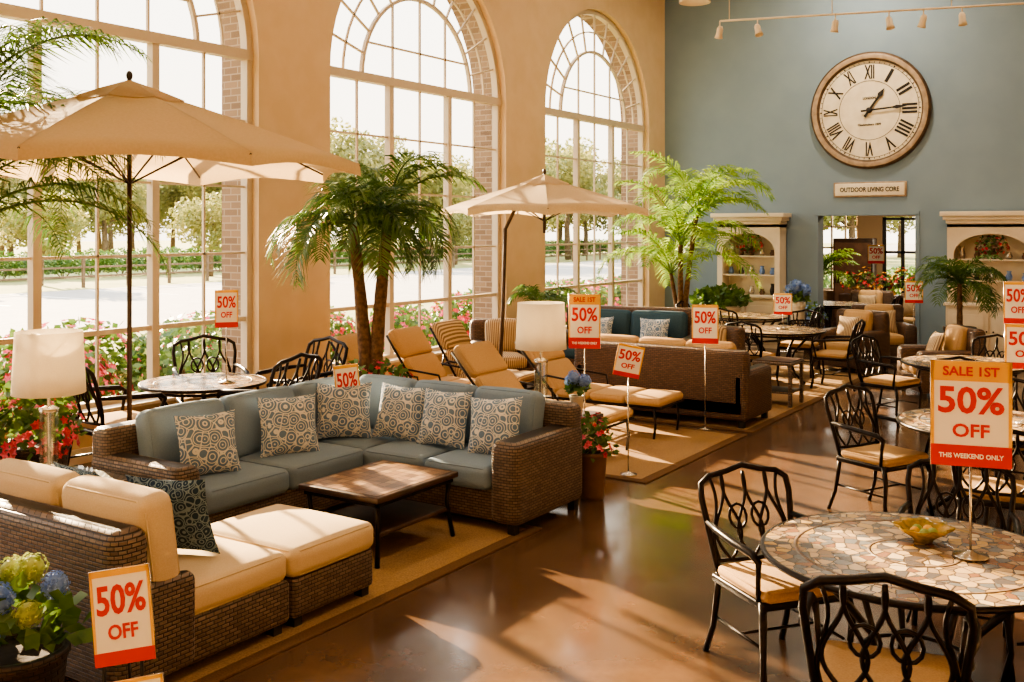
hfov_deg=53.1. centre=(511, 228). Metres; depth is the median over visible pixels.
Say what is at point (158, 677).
sale sign
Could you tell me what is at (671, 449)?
area rug
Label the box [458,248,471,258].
boxwood hedge
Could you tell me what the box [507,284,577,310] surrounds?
potted palm
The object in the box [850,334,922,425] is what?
dining chair
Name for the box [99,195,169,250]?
tree
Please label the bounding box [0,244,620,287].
fence
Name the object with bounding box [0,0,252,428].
window
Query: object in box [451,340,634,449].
chaise lounge
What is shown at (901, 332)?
wicker armchair
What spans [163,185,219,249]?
tree
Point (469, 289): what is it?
flowering shrub
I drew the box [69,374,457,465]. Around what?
baseboard
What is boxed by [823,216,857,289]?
window
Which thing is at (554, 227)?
tree
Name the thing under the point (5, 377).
flowering shrub
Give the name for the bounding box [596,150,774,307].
potted palm
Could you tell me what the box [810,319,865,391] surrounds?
dining chair
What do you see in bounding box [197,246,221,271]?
boxwood hedge
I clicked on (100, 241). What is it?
tree
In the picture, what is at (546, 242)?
boxwood hedge
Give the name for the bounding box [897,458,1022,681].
dining chair
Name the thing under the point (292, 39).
wall
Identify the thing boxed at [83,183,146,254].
tree
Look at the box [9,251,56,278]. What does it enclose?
boxwood hedge
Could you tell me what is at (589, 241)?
boxwood hedge
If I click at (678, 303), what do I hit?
dining chair
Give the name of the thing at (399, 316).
flowering shrub
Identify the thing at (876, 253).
sale sign
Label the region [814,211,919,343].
trim
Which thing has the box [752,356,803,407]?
side table
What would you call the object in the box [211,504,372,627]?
ottoman
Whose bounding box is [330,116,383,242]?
tree
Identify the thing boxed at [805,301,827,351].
geranium
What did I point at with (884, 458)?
dining chair
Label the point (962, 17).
track light
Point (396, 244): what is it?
boxwood hedge
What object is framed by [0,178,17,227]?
tree
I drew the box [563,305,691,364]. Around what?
sofa
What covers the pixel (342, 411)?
throw pillow
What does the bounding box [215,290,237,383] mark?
sale sign
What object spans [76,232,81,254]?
tree
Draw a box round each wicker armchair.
[470,318,539,389]
[690,324,744,349]
[812,308,889,374]
[841,290,893,307]
[851,304,916,356]
[897,324,985,399]
[900,293,914,324]
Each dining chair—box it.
[66,366,167,465]
[171,334,249,402]
[216,352,322,398]
[255,336,348,388]
[676,300,719,323]
[698,462,855,681]
[719,308,750,365]
[725,320,780,385]
[775,309,823,377]
[777,305,823,357]
[798,572,981,681]
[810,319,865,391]
[823,384,934,515]
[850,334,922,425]
[891,295,902,304]
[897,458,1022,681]
[929,356,980,379]
[951,429,1023,532]
[963,378,1023,479]
[969,334,1018,410]
[1000,614,1023,681]
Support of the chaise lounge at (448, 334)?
on the floor
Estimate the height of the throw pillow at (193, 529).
0.432 m
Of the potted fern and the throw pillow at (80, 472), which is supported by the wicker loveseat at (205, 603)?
the throw pillow at (80, 472)
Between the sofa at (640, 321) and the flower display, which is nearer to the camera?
the sofa at (640, 321)
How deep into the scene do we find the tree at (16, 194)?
62.84 m
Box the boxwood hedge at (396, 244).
[395,244,413,261]
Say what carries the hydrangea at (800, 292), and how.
on the floor
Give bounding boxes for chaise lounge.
[330,333,418,380]
[386,326,474,384]
[429,319,539,390]
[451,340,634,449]
[514,341,684,438]
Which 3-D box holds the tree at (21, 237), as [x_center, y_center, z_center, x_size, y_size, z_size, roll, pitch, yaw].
[-18.752,0.401,40.782,3.736,3.901,3.957,0,0,13]
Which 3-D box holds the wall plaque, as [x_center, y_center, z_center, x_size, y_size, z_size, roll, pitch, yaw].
[6.331,-0.690,18.159,1.260,0.270,0.045,0,0,33]
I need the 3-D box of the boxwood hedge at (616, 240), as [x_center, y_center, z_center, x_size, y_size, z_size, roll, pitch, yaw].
[9.028,1.644,91.898,2.563,1.543,1.956,0,0,-44]
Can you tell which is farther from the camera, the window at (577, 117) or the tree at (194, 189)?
the tree at (194, 189)
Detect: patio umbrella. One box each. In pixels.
[0,71,360,420]
[440,169,648,357]
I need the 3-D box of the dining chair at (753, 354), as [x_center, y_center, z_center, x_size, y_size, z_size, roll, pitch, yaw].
[3.222,1.695,13.782,0.610,0.957,0.641,0,0,39]
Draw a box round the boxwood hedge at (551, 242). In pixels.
[548,240,564,256]
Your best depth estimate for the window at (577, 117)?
18.43 m
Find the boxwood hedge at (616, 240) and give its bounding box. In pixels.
[604,239,620,251]
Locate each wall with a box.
[4,0,664,449]
[665,0,1023,343]
[823,215,914,319]
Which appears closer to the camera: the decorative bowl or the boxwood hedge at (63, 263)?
the decorative bowl
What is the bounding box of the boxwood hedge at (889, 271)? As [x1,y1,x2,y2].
[887,264,914,294]
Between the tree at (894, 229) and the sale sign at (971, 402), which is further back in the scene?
the tree at (894, 229)
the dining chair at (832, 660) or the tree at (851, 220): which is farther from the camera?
the tree at (851, 220)
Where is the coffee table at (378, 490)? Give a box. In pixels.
[298,460,457,568]
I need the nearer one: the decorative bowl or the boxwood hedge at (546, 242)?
the decorative bowl
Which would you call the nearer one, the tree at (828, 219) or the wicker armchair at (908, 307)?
the wicker armchair at (908, 307)
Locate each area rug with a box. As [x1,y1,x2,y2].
[164,502,541,681]
[526,359,880,432]
[585,420,746,483]
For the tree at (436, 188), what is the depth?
67.56 m
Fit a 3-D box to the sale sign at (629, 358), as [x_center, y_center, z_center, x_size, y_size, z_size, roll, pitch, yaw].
[1.025,1.583,9.015,0.268,1.165,0.150,0,0,-34]
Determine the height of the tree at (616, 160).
9.767 m
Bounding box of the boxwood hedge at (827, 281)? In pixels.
[823,264,830,287]
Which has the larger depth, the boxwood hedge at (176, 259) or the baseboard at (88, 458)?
the boxwood hedge at (176, 259)
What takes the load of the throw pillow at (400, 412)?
on the sectional sofa at (528, 475)
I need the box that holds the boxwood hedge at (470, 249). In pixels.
[458,242,471,258]
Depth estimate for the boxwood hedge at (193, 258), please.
52.54 m
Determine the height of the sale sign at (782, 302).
0.502 m
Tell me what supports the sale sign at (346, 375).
on the sectional sofa at (528, 475)
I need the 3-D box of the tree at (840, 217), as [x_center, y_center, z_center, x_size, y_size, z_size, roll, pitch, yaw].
[19.044,-1.222,68.960,6.963,7.269,7.373,0,0,18]
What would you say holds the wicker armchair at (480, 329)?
on the floor
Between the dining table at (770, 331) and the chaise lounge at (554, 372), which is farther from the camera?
the dining table at (770, 331)
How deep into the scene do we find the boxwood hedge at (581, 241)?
86.56 m
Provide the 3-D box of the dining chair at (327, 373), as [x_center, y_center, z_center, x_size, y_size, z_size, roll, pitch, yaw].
[-2.062,1.632,10.034,0.708,1.110,0.743,0,0,42]
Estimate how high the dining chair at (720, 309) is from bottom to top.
0.957 m
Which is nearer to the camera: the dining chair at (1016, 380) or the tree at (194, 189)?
the dining chair at (1016, 380)
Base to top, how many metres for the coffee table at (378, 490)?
0.460 m
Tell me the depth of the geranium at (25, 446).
7.65 m
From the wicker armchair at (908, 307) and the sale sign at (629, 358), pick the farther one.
the wicker armchair at (908, 307)
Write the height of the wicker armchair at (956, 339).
0.914 m
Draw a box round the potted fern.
[689,282,752,325]
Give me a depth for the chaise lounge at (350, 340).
11.22 m
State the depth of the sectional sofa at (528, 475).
7.50 m
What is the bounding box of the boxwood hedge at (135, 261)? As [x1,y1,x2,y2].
[94,247,146,273]
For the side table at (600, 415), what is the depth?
8.81 m
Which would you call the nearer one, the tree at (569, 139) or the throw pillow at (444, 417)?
the throw pillow at (444, 417)
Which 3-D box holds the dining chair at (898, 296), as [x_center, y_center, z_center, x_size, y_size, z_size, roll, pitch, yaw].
[6.913,1.708,19.115,0.641,0.957,0.610,0,0,39]
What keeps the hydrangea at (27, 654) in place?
on the floor
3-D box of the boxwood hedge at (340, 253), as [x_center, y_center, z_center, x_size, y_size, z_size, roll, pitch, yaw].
[-10.567,1.644,61.748,2.635,1.543,2.035,0,0,35]
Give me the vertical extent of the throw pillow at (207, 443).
0.420 m
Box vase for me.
[564,370,591,414]
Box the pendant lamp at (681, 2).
[679,0,710,5]
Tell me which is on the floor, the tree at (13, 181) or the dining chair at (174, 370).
the dining chair at (174, 370)
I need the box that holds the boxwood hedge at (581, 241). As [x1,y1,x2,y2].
[580,239,592,253]
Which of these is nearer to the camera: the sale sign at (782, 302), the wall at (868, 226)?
the sale sign at (782, 302)
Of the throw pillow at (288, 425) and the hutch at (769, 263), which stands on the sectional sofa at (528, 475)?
the throw pillow at (288, 425)
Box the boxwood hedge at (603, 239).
[600,239,616,252]
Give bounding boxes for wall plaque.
[834,181,906,197]
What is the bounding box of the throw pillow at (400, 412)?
[371,382,424,440]
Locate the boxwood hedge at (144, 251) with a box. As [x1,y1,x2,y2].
[123,247,173,272]
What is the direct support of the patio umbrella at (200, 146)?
on the floor
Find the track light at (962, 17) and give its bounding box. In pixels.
[714,0,1023,38]
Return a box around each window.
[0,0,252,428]
[330,0,500,370]
[545,10,644,329]
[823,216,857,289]
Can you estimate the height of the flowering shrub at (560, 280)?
1.316 m
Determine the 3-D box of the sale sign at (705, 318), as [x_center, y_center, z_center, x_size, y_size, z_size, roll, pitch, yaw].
[2.096,1.504,11.122,0.254,1.352,0.151,0,0,42]
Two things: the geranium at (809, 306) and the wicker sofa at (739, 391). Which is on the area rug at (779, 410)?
the wicker sofa at (739, 391)
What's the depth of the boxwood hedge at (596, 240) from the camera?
88.94 m
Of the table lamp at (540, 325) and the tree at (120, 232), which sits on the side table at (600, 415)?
the table lamp at (540, 325)
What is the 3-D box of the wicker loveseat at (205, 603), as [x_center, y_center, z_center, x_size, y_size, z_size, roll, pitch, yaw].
[-2.159,1.711,5.497,1.630,0.938,1.109,0,0,33]
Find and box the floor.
[64,320,1023,681]
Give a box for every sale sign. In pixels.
[88,563,156,681]
[111,672,163,681]
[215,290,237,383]
[333,363,359,386]
[568,294,600,434]
[612,343,644,476]
[692,304,718,429]
[774,293,791,328]
[868,245,884,263]
[905,281,922,324]
[930,359,1012,561]
[1003,281,1023,323]
[1004,323,1023,424]
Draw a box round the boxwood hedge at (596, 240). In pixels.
[590,239,607,254]
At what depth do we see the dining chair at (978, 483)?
6.60 m
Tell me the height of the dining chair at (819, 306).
0.957 m
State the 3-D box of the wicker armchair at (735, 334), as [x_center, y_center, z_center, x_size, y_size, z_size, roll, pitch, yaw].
[2.439,1.710,13.310,0.859,0.914,0.880,0,0,-38]
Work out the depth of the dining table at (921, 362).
11.25 m
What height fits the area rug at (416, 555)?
0.014 m
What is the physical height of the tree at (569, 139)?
10.350 m
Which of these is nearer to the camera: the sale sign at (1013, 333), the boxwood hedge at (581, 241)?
the sale sign at (1013, 333)
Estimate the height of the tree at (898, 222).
9.219 m
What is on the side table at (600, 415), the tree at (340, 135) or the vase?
the vase
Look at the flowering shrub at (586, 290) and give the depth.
22.17 m
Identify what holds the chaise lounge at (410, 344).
on the floor
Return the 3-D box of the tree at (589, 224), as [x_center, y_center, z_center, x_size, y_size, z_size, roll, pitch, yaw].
[6.531,-1.417,90.353,5.724,7.612,5.801,0,0,5]
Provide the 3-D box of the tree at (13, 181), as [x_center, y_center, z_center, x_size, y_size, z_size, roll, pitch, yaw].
[-29.553,-1.123,65.565,5.107,7.006,5.076,0,0,-12]
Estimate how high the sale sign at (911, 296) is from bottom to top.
1.312 m
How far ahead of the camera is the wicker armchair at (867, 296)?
20.95 m
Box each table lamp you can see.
[10,328,85,466]
[515,301,566,392]
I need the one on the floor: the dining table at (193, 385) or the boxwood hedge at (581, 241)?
the dining table at (193, 385)
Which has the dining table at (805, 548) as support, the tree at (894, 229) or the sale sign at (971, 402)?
the sale sign at (971, 402)
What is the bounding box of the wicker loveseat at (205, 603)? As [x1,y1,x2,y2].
[0,458,288,681]
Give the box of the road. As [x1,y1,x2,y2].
[0,244,914,337]
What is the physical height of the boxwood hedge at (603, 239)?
1.543 m
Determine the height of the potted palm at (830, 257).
1.793 m
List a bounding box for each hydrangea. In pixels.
[0,552,92,681]
[784,279,811,358]
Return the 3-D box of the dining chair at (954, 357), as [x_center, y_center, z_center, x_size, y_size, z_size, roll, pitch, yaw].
[4.465,1.708,10.173,0.610,0.957,0.641,0,0,27]
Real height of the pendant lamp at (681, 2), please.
2.148 m
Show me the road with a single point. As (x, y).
(175, 299)
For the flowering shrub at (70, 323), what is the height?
1.308 m
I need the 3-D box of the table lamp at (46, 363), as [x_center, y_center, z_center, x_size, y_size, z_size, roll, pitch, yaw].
[-3.004,1.133,6.648,0.450,0.930,0.450,0,0,33]
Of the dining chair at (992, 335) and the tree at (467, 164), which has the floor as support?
the dining chair at (992, 335)
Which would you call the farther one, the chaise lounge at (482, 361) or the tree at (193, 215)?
the tree at (193, 215)
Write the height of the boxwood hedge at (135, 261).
1.543 m
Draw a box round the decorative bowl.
[891,517,955,543]
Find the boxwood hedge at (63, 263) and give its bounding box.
[45,249,90,278]
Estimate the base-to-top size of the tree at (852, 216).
8.211 m
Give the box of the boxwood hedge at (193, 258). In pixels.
[180,245,214,272]
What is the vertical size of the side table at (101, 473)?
0.580 m
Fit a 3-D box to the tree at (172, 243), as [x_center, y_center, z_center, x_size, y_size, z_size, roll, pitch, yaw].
[-27.564,-1.580,83.323,5.792,7.946,5.757,0,0,44]
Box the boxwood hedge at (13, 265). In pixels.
[0,249,24,278]
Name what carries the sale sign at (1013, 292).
on the dining table at (921, 362)
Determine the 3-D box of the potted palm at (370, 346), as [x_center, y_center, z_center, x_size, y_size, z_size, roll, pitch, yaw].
[-1.318,0.727,9.969,2.175,2.906,1.681,0,0,-6]
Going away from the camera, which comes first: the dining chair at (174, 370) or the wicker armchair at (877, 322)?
the dining chair at (174, 370)
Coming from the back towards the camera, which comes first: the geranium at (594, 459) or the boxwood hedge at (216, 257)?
the boxwood hedge at (216, 257)
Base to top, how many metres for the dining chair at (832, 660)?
1.014 m
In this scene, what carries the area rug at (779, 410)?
on the floor
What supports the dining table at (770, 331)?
on the area rug at (779, 410)
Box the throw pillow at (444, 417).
[416,388,472,449]
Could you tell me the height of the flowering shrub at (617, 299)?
1.202 m
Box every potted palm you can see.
[0,16,173,280]
[260,151,486,377]
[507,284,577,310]
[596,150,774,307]
[823,248,860,325]
[913,254,1007,332]
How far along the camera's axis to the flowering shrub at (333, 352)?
16.17 m
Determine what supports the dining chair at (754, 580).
on the floor
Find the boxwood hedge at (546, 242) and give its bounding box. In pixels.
[545,240,554,254]
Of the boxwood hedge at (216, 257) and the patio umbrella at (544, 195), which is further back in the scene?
the boxwood hedge at (216, 257)
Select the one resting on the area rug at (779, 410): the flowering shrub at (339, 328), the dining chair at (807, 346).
the dining chair at (807, 346)
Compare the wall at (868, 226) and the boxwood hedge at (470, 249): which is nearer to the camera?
the wall at (868, 226)
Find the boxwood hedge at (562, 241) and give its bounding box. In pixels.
[552,240,571,254]
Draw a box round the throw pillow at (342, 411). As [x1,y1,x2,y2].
[316,382,371,438]
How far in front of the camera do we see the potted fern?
18.23 m
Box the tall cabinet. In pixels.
[833,238,876,321]
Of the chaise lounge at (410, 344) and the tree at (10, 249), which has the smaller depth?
the chaise lounge at (410, 344)
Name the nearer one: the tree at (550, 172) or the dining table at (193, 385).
the dining table at (193, 385)
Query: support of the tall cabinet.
on the floor
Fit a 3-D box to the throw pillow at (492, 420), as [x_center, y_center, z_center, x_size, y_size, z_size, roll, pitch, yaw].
[-0.132,1.500,7.765,0.480,0.464,0.208,0,0,24]
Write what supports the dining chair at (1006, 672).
on the floor
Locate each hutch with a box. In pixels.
[710,213,791,348]
[940,211,1023,357]
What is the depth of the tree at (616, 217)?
80.28 m
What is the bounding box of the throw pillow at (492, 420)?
[467,396,522,453]
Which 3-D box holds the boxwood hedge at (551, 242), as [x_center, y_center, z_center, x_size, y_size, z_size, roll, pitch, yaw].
[3.274,1.644,83.133,2.035,1.543,2.635,0,0,29]
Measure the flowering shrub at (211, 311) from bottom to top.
1.153 m
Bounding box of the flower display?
[839,267,914,307]
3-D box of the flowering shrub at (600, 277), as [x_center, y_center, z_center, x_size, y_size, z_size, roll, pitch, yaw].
[2.421,1.730,25.532,1.623,1.334,2.268,0,0,44]
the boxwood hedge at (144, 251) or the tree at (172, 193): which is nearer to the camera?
the boxwood hedge at (144, 251)
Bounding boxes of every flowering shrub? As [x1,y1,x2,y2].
[0,327,122,409]
[2,317,165,401]
[106,310,221,395]
[125,328,221,381]
[163,310,221,363]
[330,304,354,359]
[330,328,337,361]
[369,301,442,346]
[369,305,437,353]
[428,290,471,338]
[457,288,471,323]
[545,278,590,318]
[545,278,614,322]
[587,273,620,303]
[589,278,620,305]
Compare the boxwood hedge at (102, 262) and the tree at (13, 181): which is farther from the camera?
the tree at (13, 181)
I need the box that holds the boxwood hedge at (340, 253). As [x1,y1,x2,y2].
[330,243,350,264]
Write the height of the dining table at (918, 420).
0.738 m
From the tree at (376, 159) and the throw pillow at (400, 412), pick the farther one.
the tree at (376, 159)
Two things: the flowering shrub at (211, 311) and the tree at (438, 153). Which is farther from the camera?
the tree at (438, 153)
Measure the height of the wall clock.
2.080 m
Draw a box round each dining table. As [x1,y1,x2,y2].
[138,373,266,405]
[719,312,790,351]
[740,325,826,384]
[760,511,1023,681]
[823,301,870,327]
[896,408,1023,525]
[900,355,1023,374]
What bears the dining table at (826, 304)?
on the floor
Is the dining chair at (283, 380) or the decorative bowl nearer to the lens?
the decorative bowl
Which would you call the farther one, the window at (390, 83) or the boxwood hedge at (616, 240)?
the boxwood hedge at (616, 240)
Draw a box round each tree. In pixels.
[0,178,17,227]
[0,178,24,261]
[0,184,80,236]
[0,190,89,285]
[0,235,4,254]
[8,178,77,250]
[48,178,163,251]
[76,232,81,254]
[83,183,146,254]
[84,178,114,251]
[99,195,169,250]
[146,181,192,251]
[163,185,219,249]
[164,191,221,276]
[175,182,221,247]
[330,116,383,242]
[330,130,413,243]
[343,211,402,268]
[394,153,471,256]
[407,153,455,241]
[428,211,471,264]
[441,186,471,257]
[442,155,471,242]
[545,136,599,254]
[545,137,607,259]
[545,148,566,231]
[546,214,572,232]
[553,176,620,255]
[580,176,607,230]
[600,155,620,196]
[606,193,620,230]
[607,161,620,193]
[823,216,843,225]
[823,216,843,229]
[823,216,890,237]
[829,216,888,237]
[855,217,914,235]
[887,217,905,257]
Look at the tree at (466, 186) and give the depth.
79.88 m
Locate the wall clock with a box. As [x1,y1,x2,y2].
[811,51,931,168]
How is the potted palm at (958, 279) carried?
on the floor
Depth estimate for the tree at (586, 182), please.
73.97 m
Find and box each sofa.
[92,374,581,535]
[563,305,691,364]
[574,334,771,428]
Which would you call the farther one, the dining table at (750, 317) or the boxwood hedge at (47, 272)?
the boxwood hedge at (47, 272)
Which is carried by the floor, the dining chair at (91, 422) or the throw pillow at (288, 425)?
the dining chair at (91, 422)
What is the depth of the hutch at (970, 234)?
16.84 m
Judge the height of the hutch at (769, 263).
2.460 m
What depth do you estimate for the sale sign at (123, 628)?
4.14 m
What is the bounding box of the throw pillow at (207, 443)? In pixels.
[173,409,240,474]
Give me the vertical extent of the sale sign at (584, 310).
1.582 m
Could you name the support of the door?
in the wall at (868, 226)
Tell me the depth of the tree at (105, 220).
64.49 m
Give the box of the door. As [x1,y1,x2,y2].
[883,217,914,293]
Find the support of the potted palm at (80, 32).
on the floor
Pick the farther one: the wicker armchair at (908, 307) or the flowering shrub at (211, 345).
the wicker armchair at (908, 307)
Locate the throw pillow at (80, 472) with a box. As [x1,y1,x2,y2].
[53,461,99,476]
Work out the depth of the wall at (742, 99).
18.60 m
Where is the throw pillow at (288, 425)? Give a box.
[256,393,319,457]
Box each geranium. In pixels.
[0,381,87,465]
[581,411,619,500]
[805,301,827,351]
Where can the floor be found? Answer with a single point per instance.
(618, 587)
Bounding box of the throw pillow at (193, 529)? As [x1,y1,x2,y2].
[125,474,219,553]
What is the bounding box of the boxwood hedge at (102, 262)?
[70,248,121,274]
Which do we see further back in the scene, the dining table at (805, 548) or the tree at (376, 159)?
the tree at (376, 159)
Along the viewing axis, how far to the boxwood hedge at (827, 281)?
30.47 m
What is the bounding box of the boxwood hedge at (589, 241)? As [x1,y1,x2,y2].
[580,239,601,253]
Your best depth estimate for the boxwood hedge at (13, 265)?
43.90 m
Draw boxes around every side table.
[75,466,127,481]
[581,410,603,448]
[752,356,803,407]
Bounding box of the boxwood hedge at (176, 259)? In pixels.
[160,246,193,273]

